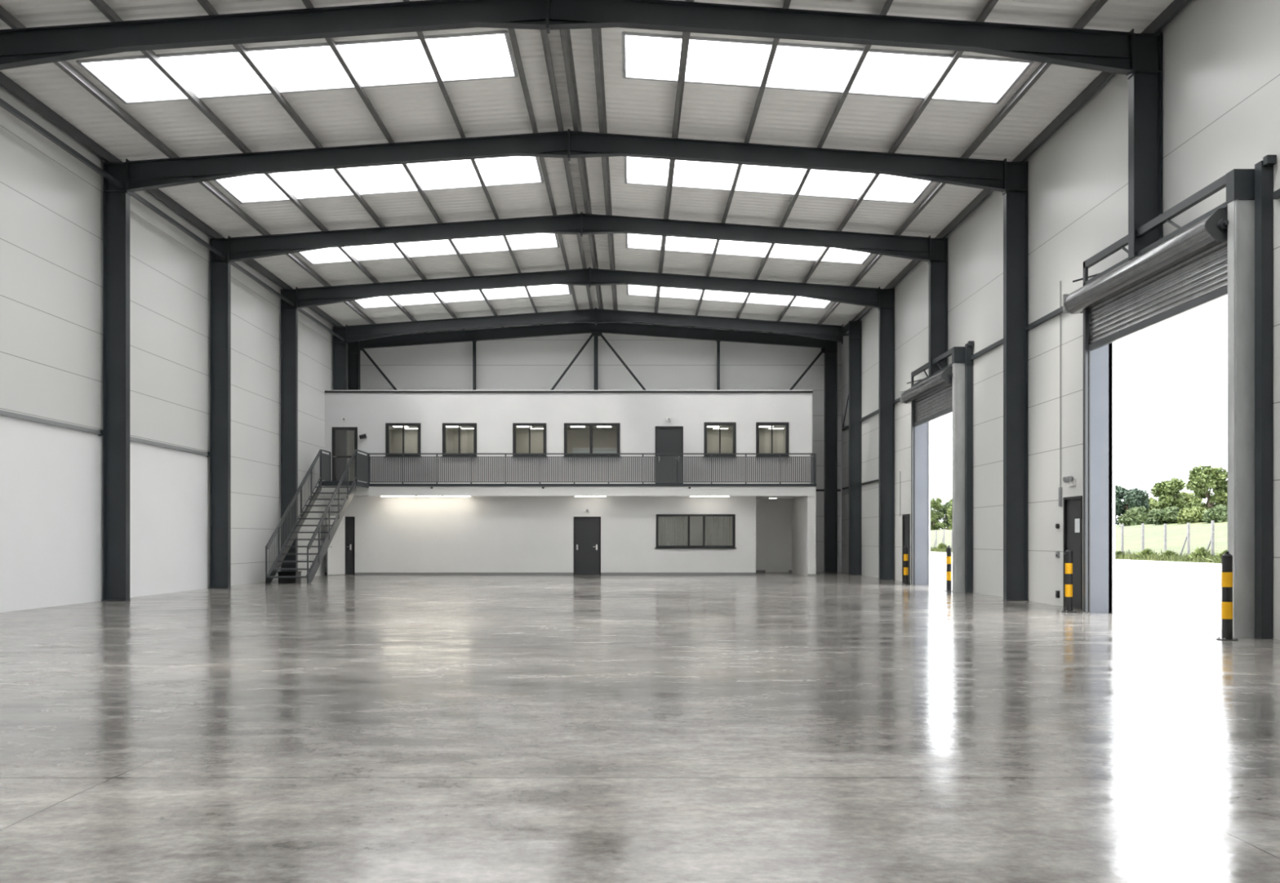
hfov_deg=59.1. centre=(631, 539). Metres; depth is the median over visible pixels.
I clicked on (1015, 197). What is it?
steel column
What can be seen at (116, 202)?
steel column
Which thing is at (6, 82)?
beam
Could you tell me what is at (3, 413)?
wall rail
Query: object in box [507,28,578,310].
purlin
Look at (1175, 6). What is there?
beam
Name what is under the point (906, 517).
door
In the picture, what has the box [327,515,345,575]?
open door leaf
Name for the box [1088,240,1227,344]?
curtain
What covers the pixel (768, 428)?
recessed light
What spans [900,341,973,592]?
roller shutter
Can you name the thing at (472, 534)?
wall
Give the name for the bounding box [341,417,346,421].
emergency light
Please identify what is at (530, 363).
wall
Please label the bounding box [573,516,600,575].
door
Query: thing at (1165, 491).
broadleaf tree
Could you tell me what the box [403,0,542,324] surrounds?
purlin
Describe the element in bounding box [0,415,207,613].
wall panel
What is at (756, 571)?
baseboard
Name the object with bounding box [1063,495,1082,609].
door
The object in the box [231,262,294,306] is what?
tie
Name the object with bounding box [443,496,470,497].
light
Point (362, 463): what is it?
gallery railing
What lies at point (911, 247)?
rafter
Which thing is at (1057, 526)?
wall switch
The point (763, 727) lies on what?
floor
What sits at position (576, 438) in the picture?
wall
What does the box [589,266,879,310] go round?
rafter
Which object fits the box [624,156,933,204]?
rooflight
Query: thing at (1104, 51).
rafter
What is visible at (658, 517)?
vertical blind
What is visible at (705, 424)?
window
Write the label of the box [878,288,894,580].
steel column
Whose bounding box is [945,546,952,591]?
bollard
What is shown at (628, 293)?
rooflight
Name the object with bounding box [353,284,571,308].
rooflight
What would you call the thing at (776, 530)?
door
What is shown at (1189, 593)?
pavement
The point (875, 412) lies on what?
wall rail
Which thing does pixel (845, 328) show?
strut
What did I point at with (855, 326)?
steel column
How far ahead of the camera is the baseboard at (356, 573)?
40.98 m
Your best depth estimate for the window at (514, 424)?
40.98 m
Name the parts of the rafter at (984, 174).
plate, plate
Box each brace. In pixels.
[359,345,397,390]
[551,330,595,390]
[597,330,645,390]
[789,347,825,390]
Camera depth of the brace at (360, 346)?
44.33 m
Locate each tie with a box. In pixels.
[0,97,124,189]
[131,191,226,259]
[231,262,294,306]
[298,308,344,341]
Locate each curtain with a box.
[914,383,952,422]
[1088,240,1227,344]
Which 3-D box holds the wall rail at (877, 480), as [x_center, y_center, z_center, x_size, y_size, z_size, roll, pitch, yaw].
[8.305,-1.990,38.330,0.070,0.060,4.900,0,0,0]
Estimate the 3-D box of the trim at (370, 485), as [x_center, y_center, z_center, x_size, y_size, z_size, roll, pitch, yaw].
[-1.385,-1.940,40.180,15.950,0.100,0.080,0,0,0]
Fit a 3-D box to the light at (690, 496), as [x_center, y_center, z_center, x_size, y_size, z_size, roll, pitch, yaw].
[2.815,-1.564,40.500,1.436,0.052,0.080,0,0,0]
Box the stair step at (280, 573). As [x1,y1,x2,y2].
[277,571,302,582]
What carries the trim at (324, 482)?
on the floor at (323, 486)
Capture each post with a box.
[471,340,476,390]
[594,332,598,390]
[715,340,720,390]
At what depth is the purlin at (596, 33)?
23.16 m
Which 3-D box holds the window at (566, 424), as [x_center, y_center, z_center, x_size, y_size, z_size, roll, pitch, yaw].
[-1.425,-3.605,41.015,2.116,1.251,0.170,0,0,0]
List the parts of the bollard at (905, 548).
post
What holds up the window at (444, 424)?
in the wall at (472, 534)
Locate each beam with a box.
[0,71,343,326]
[844,0,1191,333]
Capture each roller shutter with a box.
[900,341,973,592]
[1062,155,1276,639]
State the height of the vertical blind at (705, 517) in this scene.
1.411 m
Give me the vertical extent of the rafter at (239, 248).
1.331 m
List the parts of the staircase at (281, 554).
post, post, post, handrail, infill panel, post, post, post, post, post, handrail, infill panel, post, post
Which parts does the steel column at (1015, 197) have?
plate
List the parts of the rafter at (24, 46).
plate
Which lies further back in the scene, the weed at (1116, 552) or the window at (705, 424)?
the weed at (1116, 552)
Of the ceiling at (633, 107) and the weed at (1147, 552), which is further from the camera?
the weed at (1147, 552)
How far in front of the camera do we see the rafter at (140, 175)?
23.75 m
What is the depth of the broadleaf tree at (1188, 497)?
137.76 m
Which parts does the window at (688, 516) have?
sill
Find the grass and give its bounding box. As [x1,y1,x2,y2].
[930,546,1221,563]
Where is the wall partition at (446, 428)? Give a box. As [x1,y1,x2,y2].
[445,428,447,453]
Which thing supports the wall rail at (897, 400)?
attached to the wall at (1221, 58)
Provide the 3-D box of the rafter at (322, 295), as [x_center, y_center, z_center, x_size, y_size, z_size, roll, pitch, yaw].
[-5.955,-7.944,35.760,9.290,1.331,0.200,0,0,0]
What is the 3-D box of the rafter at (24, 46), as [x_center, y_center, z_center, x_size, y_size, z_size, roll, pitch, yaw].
[-5.955,-7.944,17.760,9.290,1.331,0.200,0,0,0]
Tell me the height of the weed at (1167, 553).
0.577 m
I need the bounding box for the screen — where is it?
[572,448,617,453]
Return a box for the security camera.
[359,433,366,439]
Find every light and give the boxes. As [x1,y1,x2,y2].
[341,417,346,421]
[381,496,414,497]
[404,427,417,429]
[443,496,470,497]
[460,427,473,429]
[528,427,543,429]
[574,496,605,497]
[689,496,728,497]
[706,425,721,426]
[712,427,728,429]
[759,425,774,426]
[768,427,784,429]
[1062,475,1075,486]
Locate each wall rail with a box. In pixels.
[0,409,102,435]
[129,436,209,457]
[859,409,878,422]
[859,479,878,485]
[893,397,900,404]
[970,338,1003,359]
[1026,306,1062,330]
[1272,188,1279,199]
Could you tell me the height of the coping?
0.070 m
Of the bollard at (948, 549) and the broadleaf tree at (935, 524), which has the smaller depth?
the bollard at (948, 549)
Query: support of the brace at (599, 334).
attached to the post at (596, 338)
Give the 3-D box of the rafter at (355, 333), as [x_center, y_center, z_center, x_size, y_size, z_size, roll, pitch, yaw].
[-5.955,-7.944,42.000,9.290,1.331,0.200,0,0,0]
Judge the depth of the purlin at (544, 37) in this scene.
23.00 m
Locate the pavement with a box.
[930,551,1221,629]
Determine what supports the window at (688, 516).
in the wall at (472, 534)
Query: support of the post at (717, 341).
on the floor at (763, 727)
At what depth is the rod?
43.75 m
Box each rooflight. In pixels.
[75,30,518,104]
[213,156,543,204]
[297,234,559,264]
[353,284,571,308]
[622,31,1034,104]
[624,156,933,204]
[625,233,871,264]
[626,284,831,308]
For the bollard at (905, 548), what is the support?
on the floor at (763, 727)
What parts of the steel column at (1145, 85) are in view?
plate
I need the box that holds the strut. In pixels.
[840,323,848,336]
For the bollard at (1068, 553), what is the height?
1.135 m
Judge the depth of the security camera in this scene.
40.83 m
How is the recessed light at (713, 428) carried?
in the ceiling at (731, 427)
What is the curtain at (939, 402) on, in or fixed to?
hanging from the roller shutter at (949, 389)
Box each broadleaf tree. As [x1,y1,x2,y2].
[930,496,946,530]
[935,501,952,529]
[946,497,952,529]
[1115,484,1150,524]
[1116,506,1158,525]
[1148,497,1157,511]
[1149,477,1187,511]
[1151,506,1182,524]
[1171,491,1204,506]
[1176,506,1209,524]
[1182,464,1227,509]
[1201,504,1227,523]
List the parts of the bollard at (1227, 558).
post, plate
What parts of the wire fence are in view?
post, post, post, post, post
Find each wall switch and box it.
[1055,524,1059,528]
[1055,551,1059,558]
[1055,591,1059,598]
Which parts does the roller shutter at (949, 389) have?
guide post, reveal panel, header rail, header rail, plate, post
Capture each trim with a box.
[318,480,368,488]
[368,484,816,486]
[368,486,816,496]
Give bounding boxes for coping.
[324,391,813,393]
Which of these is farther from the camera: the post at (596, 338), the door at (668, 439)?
the post at (596, 338)
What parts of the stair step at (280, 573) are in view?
lid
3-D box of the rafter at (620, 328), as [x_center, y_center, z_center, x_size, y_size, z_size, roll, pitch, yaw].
[3.155,-8.062,44.400,8.930,1.036,0.180,0,0,0]
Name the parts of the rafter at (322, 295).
plate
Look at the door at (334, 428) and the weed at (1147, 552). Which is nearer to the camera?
the door at (334, 428)
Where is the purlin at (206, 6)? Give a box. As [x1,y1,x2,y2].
[196,0,465,330]
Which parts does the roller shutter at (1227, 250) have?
plate, stay rod, guide post, reveal panel, header rail, header rail, plate, foot plate, post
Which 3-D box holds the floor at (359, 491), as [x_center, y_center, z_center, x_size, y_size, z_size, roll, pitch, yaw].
[-2.280,-1.785,42.225,17.720,0.390,4.010,0,0,0]
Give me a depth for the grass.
67.73 m
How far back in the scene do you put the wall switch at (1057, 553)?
21.96 m
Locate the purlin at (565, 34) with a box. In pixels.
[559,29,603,309]
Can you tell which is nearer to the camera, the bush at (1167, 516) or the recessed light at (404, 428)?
the recessed light at (404, 428)
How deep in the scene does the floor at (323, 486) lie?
39.00 m
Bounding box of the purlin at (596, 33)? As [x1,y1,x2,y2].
[591,27,617,310]
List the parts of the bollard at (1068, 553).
post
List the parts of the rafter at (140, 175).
plate, plate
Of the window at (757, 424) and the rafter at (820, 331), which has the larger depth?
the rafter at (820, 331)
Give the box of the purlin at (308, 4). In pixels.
[302,0,503,328]
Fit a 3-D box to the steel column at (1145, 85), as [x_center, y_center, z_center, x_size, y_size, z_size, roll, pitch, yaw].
[8.095,-6.180,17.760,0.450,3.501,0.240,0,0,0]
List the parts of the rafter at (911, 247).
plate, plate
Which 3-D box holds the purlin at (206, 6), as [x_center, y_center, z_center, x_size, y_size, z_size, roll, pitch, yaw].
[-6.600,-8.314,19.225,0.150,0.200,51.050,0,0,0]
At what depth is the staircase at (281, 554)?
35.02 m
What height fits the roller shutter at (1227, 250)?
6.250 m
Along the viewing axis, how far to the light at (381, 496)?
40.47 m
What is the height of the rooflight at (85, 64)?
0.647 m
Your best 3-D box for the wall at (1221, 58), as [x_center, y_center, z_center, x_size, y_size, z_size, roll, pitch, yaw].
[8.390,-3.460,19.225,0.100,9.500,51.050,0,0,0]
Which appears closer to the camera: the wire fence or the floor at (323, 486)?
the floor at (323, 486)
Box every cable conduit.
[899,471,900,516]
[1058,280,1062,506]
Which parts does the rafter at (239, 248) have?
plate, plate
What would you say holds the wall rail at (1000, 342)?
attached to the wall at (1221, 58)
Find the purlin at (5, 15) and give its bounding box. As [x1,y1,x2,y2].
[0,5,376,324]
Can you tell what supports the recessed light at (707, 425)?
in the ceiling at (731, 427)
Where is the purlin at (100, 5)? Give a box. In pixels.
[89,0,426,333]
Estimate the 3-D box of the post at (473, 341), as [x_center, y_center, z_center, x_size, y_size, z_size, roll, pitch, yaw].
[-6.186,-3.272,44.500,0.180,9.124,0.240,0,0,0]
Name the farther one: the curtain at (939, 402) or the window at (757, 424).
the window at (757, 424)
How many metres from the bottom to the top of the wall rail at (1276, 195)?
0.090 m
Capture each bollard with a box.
[902,545,909,584]
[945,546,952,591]
[1061,548,1076,612]
[1216,551,1238,640]
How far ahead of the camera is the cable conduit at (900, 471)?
34.89 m
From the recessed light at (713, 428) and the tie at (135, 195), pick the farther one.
the recessed light at (713, 428)
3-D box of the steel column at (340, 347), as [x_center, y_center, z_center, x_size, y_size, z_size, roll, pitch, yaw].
[-10.850,-3.316,42.000,0.500,9.212,0.240,0,0,0]
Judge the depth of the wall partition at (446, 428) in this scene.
43.83 m
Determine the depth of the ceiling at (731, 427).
43.30 m
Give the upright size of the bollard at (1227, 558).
1.135 m
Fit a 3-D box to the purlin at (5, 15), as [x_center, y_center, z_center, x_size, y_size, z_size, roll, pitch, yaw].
[-9.680,-8.102,19.225,0.150,0.200,51.050,0,0,0]
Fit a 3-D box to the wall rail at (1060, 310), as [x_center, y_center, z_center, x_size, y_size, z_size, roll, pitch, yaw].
[8.305,-4.430,21.780,0.070,0.090,3.720,0,0,0]
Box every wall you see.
[0,85,347,588]
[324,392,812,575]
[346,429,791,570]
[360,322,841,572]
[791,496,815,575]
[841,0,1279,639]
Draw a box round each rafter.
[0,0,548,70]
[125,128,568,195]
[227,212,581,264]
[295,268,590,311]
[346,307,595,344]
[359,322,597,348]
[547,0,1133,79]
[568,128,1006,195]
[581,212,930,264]
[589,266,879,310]
[595,307,843,344]
[597,322,825,347]
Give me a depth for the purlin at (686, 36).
23.05 m
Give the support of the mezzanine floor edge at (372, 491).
attached to the wall at (803, 508)
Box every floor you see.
[0,572,1279,882]
[319,485,800,498]
[323,485,360,487]
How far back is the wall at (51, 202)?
26.06 m
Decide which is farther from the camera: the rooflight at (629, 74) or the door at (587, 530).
the door at (587, 530)
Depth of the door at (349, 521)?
41.02 m
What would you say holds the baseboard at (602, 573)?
attached to the wall at (472, 534)
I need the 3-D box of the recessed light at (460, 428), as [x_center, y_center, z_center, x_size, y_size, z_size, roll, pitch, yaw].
[-6.260,-4.290,43.500,0.600,0.040,0.320,0,0,0]
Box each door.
[332,426,357,480]
[344,516,355,575]
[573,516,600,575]
[655,426,683,484]
[765,519,788,572]
[902,514,910,582]
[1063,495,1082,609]
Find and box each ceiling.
[0,0,1173,326]
[389,425,785,429]
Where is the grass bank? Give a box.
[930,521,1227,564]
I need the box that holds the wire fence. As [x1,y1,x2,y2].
[930,520,1227,555]
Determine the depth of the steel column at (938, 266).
29.76 m
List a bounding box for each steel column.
[101,161,130,600]
[208,238,231,588]
[280,288,297,571]
[333,326,346,480]
[347,341,359,390]
[823,340,837,572]
[848,320,861,575]
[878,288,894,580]
[928,238,947,376]
[1003,161,1028,600]
[1127,33,1162,260]
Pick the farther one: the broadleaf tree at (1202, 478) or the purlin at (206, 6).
the broadleaf tree at (1202, 478)
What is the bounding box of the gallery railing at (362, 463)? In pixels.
[320,449,816,484]
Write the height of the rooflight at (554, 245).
0.647 m
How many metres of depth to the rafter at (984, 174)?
23.75 m
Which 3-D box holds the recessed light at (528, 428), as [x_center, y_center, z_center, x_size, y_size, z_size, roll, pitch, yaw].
[-3.659,-4.290,43.500,0.600,0.040,0.320,0,0,0]
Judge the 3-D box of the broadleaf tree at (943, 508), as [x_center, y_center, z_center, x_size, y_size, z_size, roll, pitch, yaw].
[66.006,-4.765,235.643,6.490,6.824,6.367,0,0,0]
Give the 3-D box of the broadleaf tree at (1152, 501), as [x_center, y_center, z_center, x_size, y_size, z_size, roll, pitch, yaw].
[66.037,-3.418,143.564,4.466,4.137,3.926,0,0,0]
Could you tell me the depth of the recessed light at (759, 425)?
42.59 m
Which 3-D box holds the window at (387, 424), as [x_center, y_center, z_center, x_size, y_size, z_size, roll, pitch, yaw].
[-8.287,-3.605,41.015,1.359,1.251,0.170,0,0,0]
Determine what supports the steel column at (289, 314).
on the floor at (763, 727)
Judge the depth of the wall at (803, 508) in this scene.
41.14 m
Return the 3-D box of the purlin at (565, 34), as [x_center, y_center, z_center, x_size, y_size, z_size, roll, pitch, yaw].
[-1.130,-8.667,19.225,0.150,0.200,51.050,0,0,0]
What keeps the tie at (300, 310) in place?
attached to the steel column at (289, 314)
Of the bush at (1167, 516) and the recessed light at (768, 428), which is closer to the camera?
the recessed light at (768, 428)
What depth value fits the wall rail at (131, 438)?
27.04 m
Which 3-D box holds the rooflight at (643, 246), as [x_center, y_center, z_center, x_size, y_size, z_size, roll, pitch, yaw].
[3.385,-8.524,32.660,7.090,0.624,2.040,0,0,0]
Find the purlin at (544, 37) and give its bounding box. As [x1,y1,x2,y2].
[540,29,593,309]
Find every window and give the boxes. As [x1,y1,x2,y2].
[385,422,421,457]
[441,422,476,457]
[511,422,546,457]
[563,422,621,457]
[654,514,736,548]
[702,422,736,457]
[755,422,789,457]
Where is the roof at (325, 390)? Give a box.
[324,390,812,391]
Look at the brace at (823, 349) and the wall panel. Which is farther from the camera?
the brace at (823, 349)
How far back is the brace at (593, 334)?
44.33 m
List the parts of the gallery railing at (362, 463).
post, infill panel, post, post, infill panel, post, infill panel, post, infill panel, post, infill panel, post, infill panel, post, infill panel, post, infill panel, post, infill panel, handrail, post, infill panel, post, infill panel, post, infill panel, post, infill panel, post, infill panel, post, infill panel, infill panel, post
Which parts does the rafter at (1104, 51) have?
plate, plate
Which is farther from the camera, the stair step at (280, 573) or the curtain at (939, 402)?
the stair step at (280, 573)
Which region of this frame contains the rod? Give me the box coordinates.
[842,397,848,427]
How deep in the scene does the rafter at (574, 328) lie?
44.40 m
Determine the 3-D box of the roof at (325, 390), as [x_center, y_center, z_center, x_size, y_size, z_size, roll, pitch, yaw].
[-2.280,-5.380,42.615,17.720,0.100,3.230,0,0,0]
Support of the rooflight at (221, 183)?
attached to the ceiling at (633, 107)
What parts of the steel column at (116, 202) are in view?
plate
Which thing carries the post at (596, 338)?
on the floor at (763, 727)
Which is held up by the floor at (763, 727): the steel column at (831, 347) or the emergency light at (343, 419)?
the steel column at (831, 347)
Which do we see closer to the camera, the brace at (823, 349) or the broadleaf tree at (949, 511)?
the brace at (823, 349)
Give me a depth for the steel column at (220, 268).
29.76 m
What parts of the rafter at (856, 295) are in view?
plate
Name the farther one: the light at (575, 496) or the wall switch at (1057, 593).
the light at (575, 496)
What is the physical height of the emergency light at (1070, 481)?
0.182 m
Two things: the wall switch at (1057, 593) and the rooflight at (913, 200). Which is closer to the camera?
the wall switch at (1057, 593)
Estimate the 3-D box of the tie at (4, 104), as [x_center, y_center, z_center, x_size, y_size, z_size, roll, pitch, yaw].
[-10.700,-7.420,17.760,0.080,0.080,11.976,0,0,0]
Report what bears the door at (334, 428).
in the wall at (472, 534)
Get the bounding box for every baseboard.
[355,572,573,575]
[600,572,755,575]
[755,570,791,572]
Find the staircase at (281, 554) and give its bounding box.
[265,448,356,584]
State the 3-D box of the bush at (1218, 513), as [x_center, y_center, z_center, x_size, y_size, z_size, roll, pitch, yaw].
[50.891,-2.056,96.389,4.220,2.020,4.033,0,0,0]
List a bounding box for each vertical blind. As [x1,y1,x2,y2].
[657,516,686,546]
[705,516,733,546]
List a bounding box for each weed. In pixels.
[933,543,946,551]
[1115,551,1124,556]
[1135,547,1158,557]
[1158,550,1177,558]
[1187,546,1216,560]
[1205,549,1227,560]

